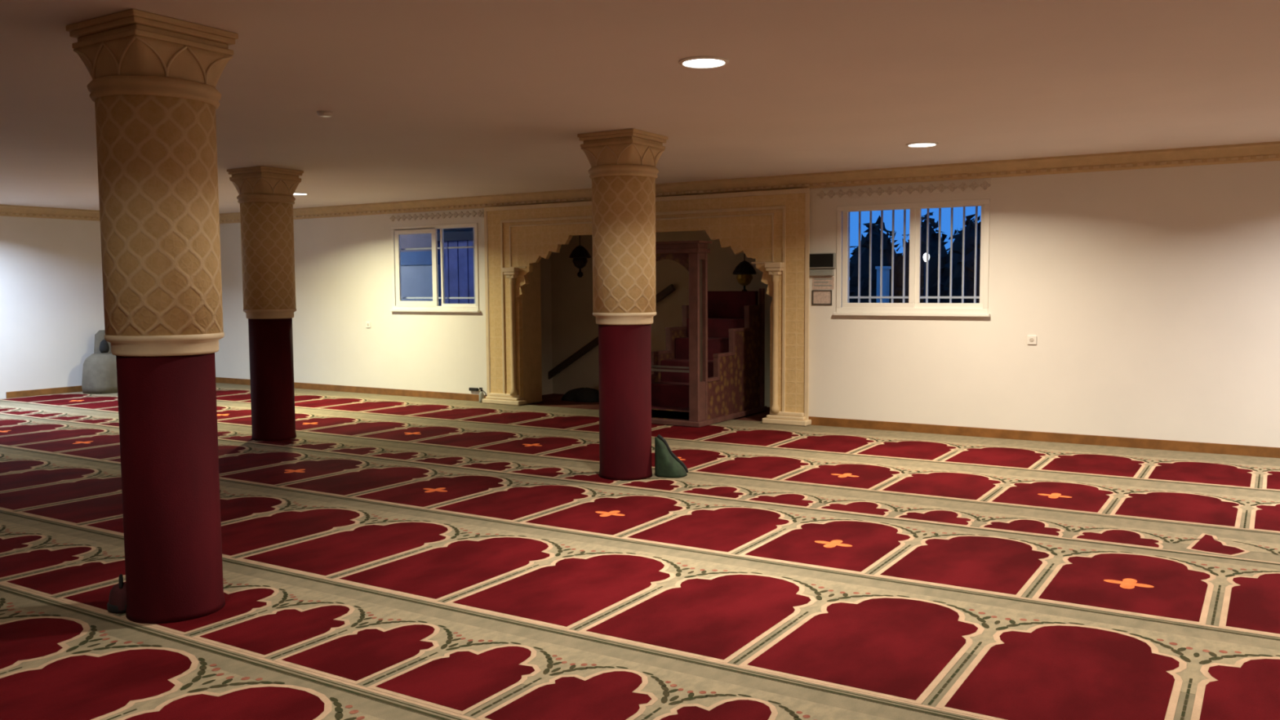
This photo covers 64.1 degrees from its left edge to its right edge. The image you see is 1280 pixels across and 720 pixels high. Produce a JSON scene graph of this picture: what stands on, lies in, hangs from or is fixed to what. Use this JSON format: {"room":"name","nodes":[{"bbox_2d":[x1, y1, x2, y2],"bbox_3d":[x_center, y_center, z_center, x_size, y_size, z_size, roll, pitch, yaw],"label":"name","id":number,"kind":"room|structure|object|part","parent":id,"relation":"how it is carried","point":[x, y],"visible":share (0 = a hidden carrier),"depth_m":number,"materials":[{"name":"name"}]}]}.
{"room":"mosque","nodes":[
{"label":"mosque","id":0,"kind":"room"},
{"bbox_2d":[0,215,104,399],"bbox_3d":[-11.204,-0.508,10.382,0.300,2.660,15.348,2,5,32],"label":"wall","id":1,"kind":"structure","parent":0,"point":[51,296],"depth_m":14.53,"materials":[{"name":"paint"}]},
{"bbox_2d":[5,385,82,398],"bbox_3d":[-7.974,0.399,15.316,0.018,0.100,2.898,2,5,32],"label":"baseboard","id":2,"kind":"structure","parent":1,"relation":"attached to","point":[72,388],"depth_m":14.51,"materials":[{"name":"brown wood"}]},
{"bbox_2d":[0,204,100,221],"bbox_3d":[-11.051,-1.752,10.144,0.130,0.145,14.668,2,5,32],"label":"trim","id":3,"kind":"structure","parent":1,"relation":"attached to","point":[5,210],"depth_m":14.44,"materials":[{"name":"paint"}]},
{"bbox_2d":[0,0,1279,213],"bbox_3d":[-3.005,-1.666,5.155,19.660,0.300,15.348,2,5,32],"label":"ceiling","id":4,"kind":"structure","parent":0,"point":[427,99],"depth_m":5.91,"materials":[{"name":"paint"}]},
{"bbox_2d":[293,192,308,195],"bbox_3d":[-4.185,-2.031,12.485,0.260,0.012,0.260,2,5,32],"label":"recessed light","id":5,"kind":"object","parent":4,"relation":"in","point":[295,193],"visible":0.66,"depth_m":12.47,"materials":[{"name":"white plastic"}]},
{"bbox_2d":[316,111,333,117],"bbox_3d":[-2.079,-1.621,6.738,0.100,0.030,0.100,2,5,32],"label":"smoke detector","id":6,"kind":"object","parent":4,"relation":"attached to","point":[321,113],"visible":1,"depth_m":6.71,"materials":[{"name":"white plastic"}]},
{"bbox_2d":[678,55,728,68],"bbox_3d":[0.331,-1.541,5.293,0.260,0.012,0.260,2,5,32],"label":"recessed light","id":7,"kind":"object","parent":4,"relation":"in","point":[703,61],"visible":1,"depth_m":5.26,"materials":[{"name":"white plastic"}]},
{"bbox_2d":[906,142,938,146],"bbox_3d":[2.335,-1.782,8.453,0.260,0.012,0.260,2,5,32],"label":"recessed light","id":8,"kind":"object","parent":4,"relation":"in","point":[915,144],"visible":1,"depth_m":8.42,"materials":[{"name":"white plastic"}]},
{"bbox_2d":[525,393,769,421],"bbox_3d":[-2.615,1.241,5.960,19.660,0.300,16.748,2,5,32],"label":"floor","id":9,"kind":"structure","parent":0,"point":[552,399],"depth_m":12.98,"materials":[{"name":"carpet"}]},
{"bbox_2d":[0,591,438,719],"bbox_3d":[-3.574,1.200,4.421,19.020,0.013,1.531,2,5,32],"label":"carpet","id":10,"kind":"object","parent":9,"relation":"on","point":[56,663],"visible":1,"depth_m":3.87,"materials":[{"name":"red carpet"}]},
{"bbox_2d":[0,513,951,719],"bbox_3d":[-2.925,1.121,5.457,19.020,0.013,0.911,2,5,32],"label":"carpet","id":11,"kind":"object","parent":9,"relation":"on","point":[439,664],"visible":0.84,"depth_m":4.16,"materials":[{"name":"red carpet"}]},
{"bbox_2d":[106,573,126,613],"bbox_3d":[-2.407,1.077,4.742,0.124,0.167,0.126,-2,5,-25],"label":"shoulder bag","id":12,"kind":"object","parent":11,"relation":"on","point":[117,603],"visible":0.76,"depth_m":4.70,"materials":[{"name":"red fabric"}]},
{"bbox_3d":[-2.407,1.141,4.747,0.124,0.040,0.124,-2,5,-25],"label":"panel","id":13,"kind":"part","parent":12,"relation":"part of","materials":[{"name":"black fabric"}]},
{"bbox_2d":[65,8,238,623],"bbox_3d":[-2.168,-0.158,4.664,0.546,2.648,0.546,2,5,32],"label":"column","id":14,"kind":"structure","parent":11,"relation":"on","point":[156,98],"depth_m":4.49,"materials":[{"name":"paint"}]},
{"bbox_2d":[561,387,599,402],"bbox_3d":[-0.697,0.450,13.468,0.666,0.172,0.458,1,4,21],"label":"cloth bundle","id":15,"kind":"object","parent":9,"relation":"on","point":[580,394],"visible":0.73,"depth_m":13.33,"materials":[{"name":"black fabric"}]},
{"bbox_2d":[0,447,1279,719],"bbox_3d":[-2.290,1.044,6.470,19.020,0.013,1.476,2,5,32],"label":"carpet","id":16,"kind":"object","parent":9,"relation":"on","point":[950,655],"visible":0.88,"depth_m":4.66,"materials":[{"name":"red carpet"}]},
{"bbox_2d":[0,414,1279,640],"bbox_3d":[-1.543,0.953,7.662,19.020,0.014,1.336,2,5,32],"label":"carpet","id":17,"kind":"object","parent":9,"relation":"on","point":[1235,597],"visible":0.91,"depth_m":6.07,"materials":[{"name":"red carpet"}]},
{"bbox_2d":[0,391,1279,534],"bbox_3d":[-0.397,0.814,9.491,19.020,0.014,1.451,2,5,32],"label":"carpet","id":18,"kind":"object","parent":9,"relation":"on","point":[1197,505],"visible":0.74,"depth_m":8.16,"materials":[{"name":"red carpet"}]},
{"bbox_2d":[0,400,1279,565],"bbox_3d":[-0.985,0.885,8.552,19.020,0.013,0.761,2,5,32],"label":"carpet","id":19,"kind":"object","parent":9,"relation":"on","point":[1239,545],"visible":0.76,"depth_m":7.12,"materials":[{"name":"red carpet"}]},
{"bbox_2d":[226,165,303,440],"bbox_3d":[-3.662,-0.541,10.104,0.546,2.648,0.546,2,5,32],"label":"column","id":20,"kind":"structure","parent":19,"relation":"on","point":[265,198],"depth_m":9.93,"materials":[{"name":"red fabric"}]},
{"bbox_2d":[577,128,667,480],"bbox_3d":[-0.121,-0.409,7.955,0.546,2.648,0.546,2,5,32],"label":"column","id":21,"kind":"structure","parent":19,"relation":"on","point":[623,172],"depth_m":7.77,"materials":[{"name":"red fabric"}]},
{"bbox_2d":[654,434,688,477],"bbox_3d":[0.244,0.744,8.037,0.251,0.324,0.226,1,4,21],"label":"cloth bag","id":22,"kind":"object","parent":19,"relation":"on","point":[667,464],"visible":1,"depth_m":7.98,"materials":[{"name":"green fabric"}]},
{"bbox_2d":[215,382,1279,492],"bbox_3d":[0.428,0.714,10.807,19.020,0.013,1.654,2,5,32],"label":"carpet","id":23,"kind":"object","parent":9,"relation":"on","point":[1220,470],"visible":0.67,"depth_m":9.64,"materials":[{"name":"red carpet"}]},
{"bbox_2d":[81,329,117,394],"bbox_3d":[-7.766,0.018,14.869,0.607,0.890,0.696,2,5,32],"label":"bag","id":24,"kind":"object","parent":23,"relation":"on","point":[99,369],"visible":0.62,"depth_m":14.62,"materials":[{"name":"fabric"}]},
{"bbox_3d":[-7.765,0.182,14.881,0.607,0.560,0.696,2,5,32],"label":"seat","id":25,"kind":"part","parent":24,"relation":"part of","materials":[{"name":"grey fabric"}]},
{"bbox_2d":[99,339,109,352],"bbox_3d":[-7.743,-0.199,14.760,0.105,0.190,0.136,2,5,32],"label":"folded garment","id":26,"kind":"object","parent":24,"relation":"on","point":[104,345],"visible":1,"depth_m":14.72,"materials":[{"name":"black fabric"}]},
{"bbox_2d":[479,387,484,402],"bbox_3d":[-2.057,0.452,13.254,0.066,0.185,0.066,2,5,32],"label":"spray bottle","id":27,"kind":"object","parent":23,"relation":"on","point":[481,393],"visible":0.94,"depth_m":13.23,"materials":[{"name":"grey plastic"}]},
{"bbox_2d":[651,240,767,427],"bbox_3d":[0.666,-0.334,11.605,0.940,1.955,1.685,2,5,32],"label":"pulpit","id":28,"kind":"object","parent":23,"relation":"on","point":[711,369],"visible":0.79,"depth_m":11.41,"materials":[{"name":"brown wood"}]},
{"bbox_3d":[0.348,-0.011,11.891,0.050,1.165,1.280,2,5,32],"label":"panel","id":29,"kind":"part","parent":28,"relation":"part of","materials":[{"name":"brown wood"}]},
{"bbox_3d":[0.343,-0.229,11.869,0.066,0.797,1.285,2,5,32],"label":"step rail","id":30,"kind":"part","parent":28,"relation":"part of","materials":[{"name":"brown wood"}]},
{"bbox_3d":[0.619,-0.241,10.817,0.110,1.775,0.220,2,5,32],"label":"portal post","id":31,"kind":"part","parent":28,"relation":"part of","materials":[{"name":"brown wood"}]},
{"bbox_3d":[1.052,-0.663,12.204,0.760,0.320,0.080,2,5,32],"label":"seat","id":32,"kind":"part","parent":28,"relation":"part of","materials":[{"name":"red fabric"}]},
{"bbox_3d":[1.044,0.015,11.457,0.050,1.165,1.280,2,5,32],"label":"panel","id":33,"kind":"part","parent":28,"relation":"part of","materials":[{"name":"brown wood"}]},
{"bbox_3d":[1.038,-0.203,11.435,0.066,0.797,1.285,2,5,32],"label":"step rail","id":34,"kind":"part","parent":28,"relation":"part of","materials":[{"name":"brown wood"}]},
{"bbox_3d":[1.442,-0.148,12.085,0.050,1.395,0.055,2,5,32],"label":"post","id":35,"kind":"part","parent":28,"relation":"part of","materials":[{"name":"brown wood"}]},
{"bbox_2d":[540,230,772,407],"bbox_3d":[0.282,-0.640,12.871,4.320,2.420,1.052,2,5,32],"label":"wall","id":36,"kind":"structure","parent":0,"point":[568,322],"depth_m":14.00,"materials":[{"name":"paint"}]},
{"bbox_2d":[568,235,591,277],"bbox_3d":[-0.788,-1.433,13.394,0.290,0.700,0.290,2,5,32],"label":"hanging lantern","id":37,"kind":"object","parent":36,"relation":"hanging from","point":[580,255],"visible":0.97,"depth_m":13.33,"materials":[{"name":"metal"}]},
{"bbox_3d":[-0.788,-1.420,13.395,0.290,0.165,0.290,2,5,32],"label":"lamp shade","id":38,"kind":"part","parent":37,"relation":"part of","materials":[{"name":"metal"}]},
{"bbox_3d":[-0.787,-1.273,13.405,0.200,0.140,0.200,2,5,32],"label":"glass","id":39,"kind":"part","parent":37,"relation":"part of","materials":[{"name":"glass"}]},
{"bbox_2d":[547,284,675,379],"bbox_3d":[-0.449,-0.336,13.797,2.160,1.360,0.100,2,5,32],"label":"handrail","id":40,"kind":"object","parent":36,"relation":"attached to","point":[668,290],"visible":0.63,"depth_m":13.96,"materials":[{"name":"brown wood"}]},
{"bbox_2d":[732,253,756,291],"bbox_3d":[1.260,-1.246,12.302,0.290,0.940,0.290,2,5,32],"label":"hanging lantern","id":41,"kind":"object","parent":36,"relation":"hanging from","point":[744,270],"visible":0.77,"depth_m":12.24,"materials":[{"name":"metal"}]},
{"bbox_3d":[1.260,-1.114,12.311,0.290,0.165,0.290,2,5,32],"label":"lamp shade","id":42,"kind":"part","parent":41,"relation":"part of","materials":[{"name":"metal"}]},
{"bbox_3d":[1.262,-0.967,12.322,0.200,0.140,0.200,2,5,32],"label":"glass","id":43,"kind":"part","parent":41,"relation":"part of","materials":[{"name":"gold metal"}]},
{"bbox_2d":[214,160,1279,447],"bbox_3d":[0.971,-0.672,11.590,19.060,2.660,0.380,2,5,32],"label":"wall","id":44,"kind":"structure","parent":0,"point":[1149,297],"depth_m":9.61,"materials":[{"name":"paint"}]},
{"bbox_2d":[215,377,487,401],"bbox_3d":[-4.556,0.407,14.901,6.255,0.100,0.018,2,5,32],"label":"baseboard","id":45,"kind":"structure","parent":44,"relation":"attached to","point":[467,397],"depth_m":14.38,"materials":[{"name":"brown wood"}]},
{"bbox_2d":[365,321,370,327],"bbox_3d":[-3.825,-0.497,14.376,0.084,0.084,0.014,2,5,32],"label":"wall socket","id":46,"kind":"object","parent":44,"relation":"attached to","point":[367,323],"visible":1,"depth_m":14.37,"materials":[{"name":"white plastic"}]},
{"bbox_2d":[389,222,479,312],"bbox_3d":[-2.728,-1.224,13.698,1.590,1.155,0.196,2,5,32],"label":"window","id":47,"kind":"structure","parent":44,"relation":"in","point":[398,305],"depth_m":13.66,"materials":[{"name":"white plastic"}]},
{"bbox_3d":[-3.031,-1.252,13.836,0.760,1.055,0.035,2,5,32],"label":"sash","id":48,"kind":"part","parent":47,"relation":"part of","materials":[{"name":"white plastic"}]},
{"bbox_3d":[-2.756,-0.660,13.690,1.590,0.030,0.080,2,5,32],"label":"sill","id":49,"kind":"part","parent":47,"relation":"part of","materials":[{"name":"white plastic"}]},
{"bbox_3d":[-2.381,-1.243,13.479,0.640,1.070,0.035,2,5,32],"label":"sash","id":50,"kind":"part","parent":47,"relation":"part of","materials":[{"name":"white plastic"}]},
{"bbox_2d":[389,208,484,222],"bbox_3d":[-2.722,-1.915,13.571,1.661,0.100,0.024,2,5,32],"label":"frieze","id":51,"kind":"object","parent":44,"relation":"attached to","point":[469,213],"visible":1,"depth_m":13.54},
{"bbox_2d":[468,387,486,395],"bbox_3d":[-2.111,0.439,13.361,0.314,0.142,0.035,2,5,32],"label":"cable box","id":52,"kind":"object","parent":44,"relation":"attached to","point":[469,388],"visible":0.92,"depth_m":13.38,"materials":[{"name":"black plastic"}]},
{"bbox_2d":[482,187,811,426],"bbox_3d":[-0.007,-0.637,12.100,4.465,2.502,0.558,2,5,32],"label":"arch surround","id":53,"kind":"object","parent":44,"relation":"attached to","point":[771,228],"visible":0.99,"depth_m":11.51,"materials":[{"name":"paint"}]},
{"bbox_2d":[219,141,1279,223],"bbox_3d":[0.827,-1.910,11.284,19.060,0.145,0.130,2,5,32],"label":"trim","id":54,"kind":"structure","parent":44,"relation":"attached to","point":[1264,151],"depth_m":10.30,"materials":[{"name":"paint"}]},
{"bbox_2d":[811,289,831,305],"bbox_3d":[1.918,-0.658,10.766,0.223,0.157,0.012,2,5,32],"label":"paper notice","id":55,"kind":"object","parent":44,"relation":"attached to","point":[819,297],"visible":1,"depth_m":10.77,"materials":[{"name":"white paper"}]},
{"bbox_2d":[808,269,834,275],"bbox_3d":[1.907,-0.919,10.733,0.260,0.065,0.045,2,5,32],"label":"wall rack","id":56,"kind":"object","parent":44,"relation":"attached to","point":[812,272],"visible":1,"depth_m":10.71,"materials":[{"name":"grey plastic"}]},
{"bbox_2d":[809,253,835,268],"bbox_3d":[1.908,-1.041,10.717,0.290,0.160,0.056,2,5,32],"label":"digital clock","id":57,"kind":"object","parent":44,"relation":"attached to","point":[817,260],"visible":1,"depth_m":10.68,"materials":[{"name":"grey plastic"}]},
{"bbox_2d":[812,276,834,289],"bbox_3d":[1.927,-0.808,10.752,0.240,0.130,0.005,2,5,32],"label":"paper notice","id":58,"kind":"object","parent":44,"relation":"attached to","point":[818,282],"visible":1,"depth_m":10.75,"materials":[{"name":"white paper"}]},
{"bbox_2d":[816,179,991,199],"bbox_3d":[2.607,-1.703,10.247,1.771,0.110,0.024,2,5,32],"label":"frieze","id":59,"kind":"object","parent":44,"relation":"attached to","point":[981,185],"visible":1,"depth_m":10.21},
{"bbox_2d":[833,199,990,316],"bbox_3d":[2.735,-1.010,10.291,1.585,1.130,0.196,2,5,32],"label":"window","id":60,"kind":"structure","parent":44,"relation":"in","point":[913,308],"depth_m":10.25,"materials":[{"name":"white plastic"}]},
{"bbox_3d":[2.434,-1.054,10.435,0.760,1.050,0.035,2,5,32],"label":"sash","id":61,"kind":"part","parent":60,"relation":"part of","materials":[{"name":"white plastic"}]},
{"bbox_3d":[2.708,-0.458,10.281,1.585,0.030,0.080,2,5,32],"label":"sill","id":62,"kind":"part","parent":60,"relation":"part of","materials":[{"name":"white plastic"}]},
{"bbox_2d":[848,206,979,302],"bbox_3d":[2.778,-1.031,10.359,1.545,1.100,0.032,2,5,32],"label":"security grille","id":63,"kind":"object","parent":60,"relation":"attached to","point":[859,297],"depth_m":10.38,"materials":[{"name":"white metal"}]},
{"bbox_3d":[3.058,-1.032,10.074,0.700,1.050,0.035,2,5,32],"label":"sash","id":64,"kind":"part","parent":60,"relation":"part of","materials":[{"name":"white plastic"}]},
{"bbox_2d":[1026,335,1036,344],"bbox_3d":[3.713,-0.189,9.676,0.084,0.084,0.014,2,5,32],"label":"wall socket","id":65,"kind":"object","parent":44,"relation":"attached to","point":[1031,340],"visible":1,"depth_m":9.67,"materials":[{"name":"white plastic"}]},
{"bbox_2d":[808,416,1279,457],"bbox_3d":[5.372,0.791,8.708,8.450,0.100,0.018,2,5,32],"label":"baseboard","id":66,"kind":"structure","parent":44,"relation":"attached to","point":[1169,445],"depth_m":9.60,"materials":[{"name":"brown wood"}]},
{"bbox_3d":[7.336,-0.253,25.924,45.000,0.280,28.350,2,5,32],"label":"ground","id":67,"kind":"structure","parent":0,"visible":0},
{"bbox_2d":[400,227,474,306],"bbox_3d":[-2.812,-1.247,19.613,7.800,2.740,2.050,2,5,32],"label":"outbuilding","id":68,"kind":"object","parent":67,"relation":"on","point":[416,273],"visible":0.1,"depth_m":19.07,"materials":[{"name":"blue stone"}]},
{"bbox_2d":[848,215,902,302],"bbox_3d":[3.600,-0.905,15.540,1.016,2.562,1.062,0,4,2],"label":"conifer tree","id":69,"kind":"object","parent":67,"relation":"on","point":[876,232],"visible":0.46,"depth_m":15.23,"materials":[{"name":"green plant"}]},
{"bbox_2d":[875,266,891,302],"bbox_3d":[3.440,-0.435,14.486,0.170,1.780,0.170,2,5,32],"label":"gate post","id":70,"kind":"object","parent":67,"relation":"on","point":[886,269],"visible":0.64,"depth_m":14.38,"materials":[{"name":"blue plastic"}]},
{"bbox_2d":[893,212,948,302],"bbox_3d":[4.216,-0.888,15.145,0.964,2.579,0.977,2,5,26],"label":"conifer tree","id":71,"kind":"object","parent":67,"relation":"on","point":[933,236],"visible":0.32,"depth_m":14.85,"materials":[{"name":"green plant"}]},
{"bbox_2d":[923,253,929,302],"bbox_3d":[3.929,-0.493,14.057,0.090,1.950,0.090,2,5,32],"label":"garden lamp","id":72,"kind":"object","parent":67,"relation":"on","point":[925,254],"visible":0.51,"depth_m":13.99,"materials":[{"name":"metal"}]},
{"bbox_3d":[3.923,-1.405,13.991,0.090,0.120,0.090,2,5,32],"label":"lamp globe","id":73,"kind":"part","parent":72,"relation":"part of","materials":[{"name":"white glass"}]},
{"bbox_2d":[940,213,981,302],"bbox_3d":[4.742,-0.836,14.706,0.947,2.531,0.954,1,5,24],"label":"conifer tree","id":74,"kind":"object","parent":67,"relation":"on","point":[969,268],"visible":0.29,"depth_m":14.46,"materials":[{"name":"green plant"}]},
{"bbox_2d":[947,217,978,239],"bbox_3d":[5.107,-0.940,15.875,0.880,2.565,0.876,1,4,14],"label":"conifer tree","id":75,"kind":"object","parent":67,"relation":"on","point":[973,219],"visible":0.02,"depth_m":15.74,"materials":[{"name":"green plant"}]}
]}

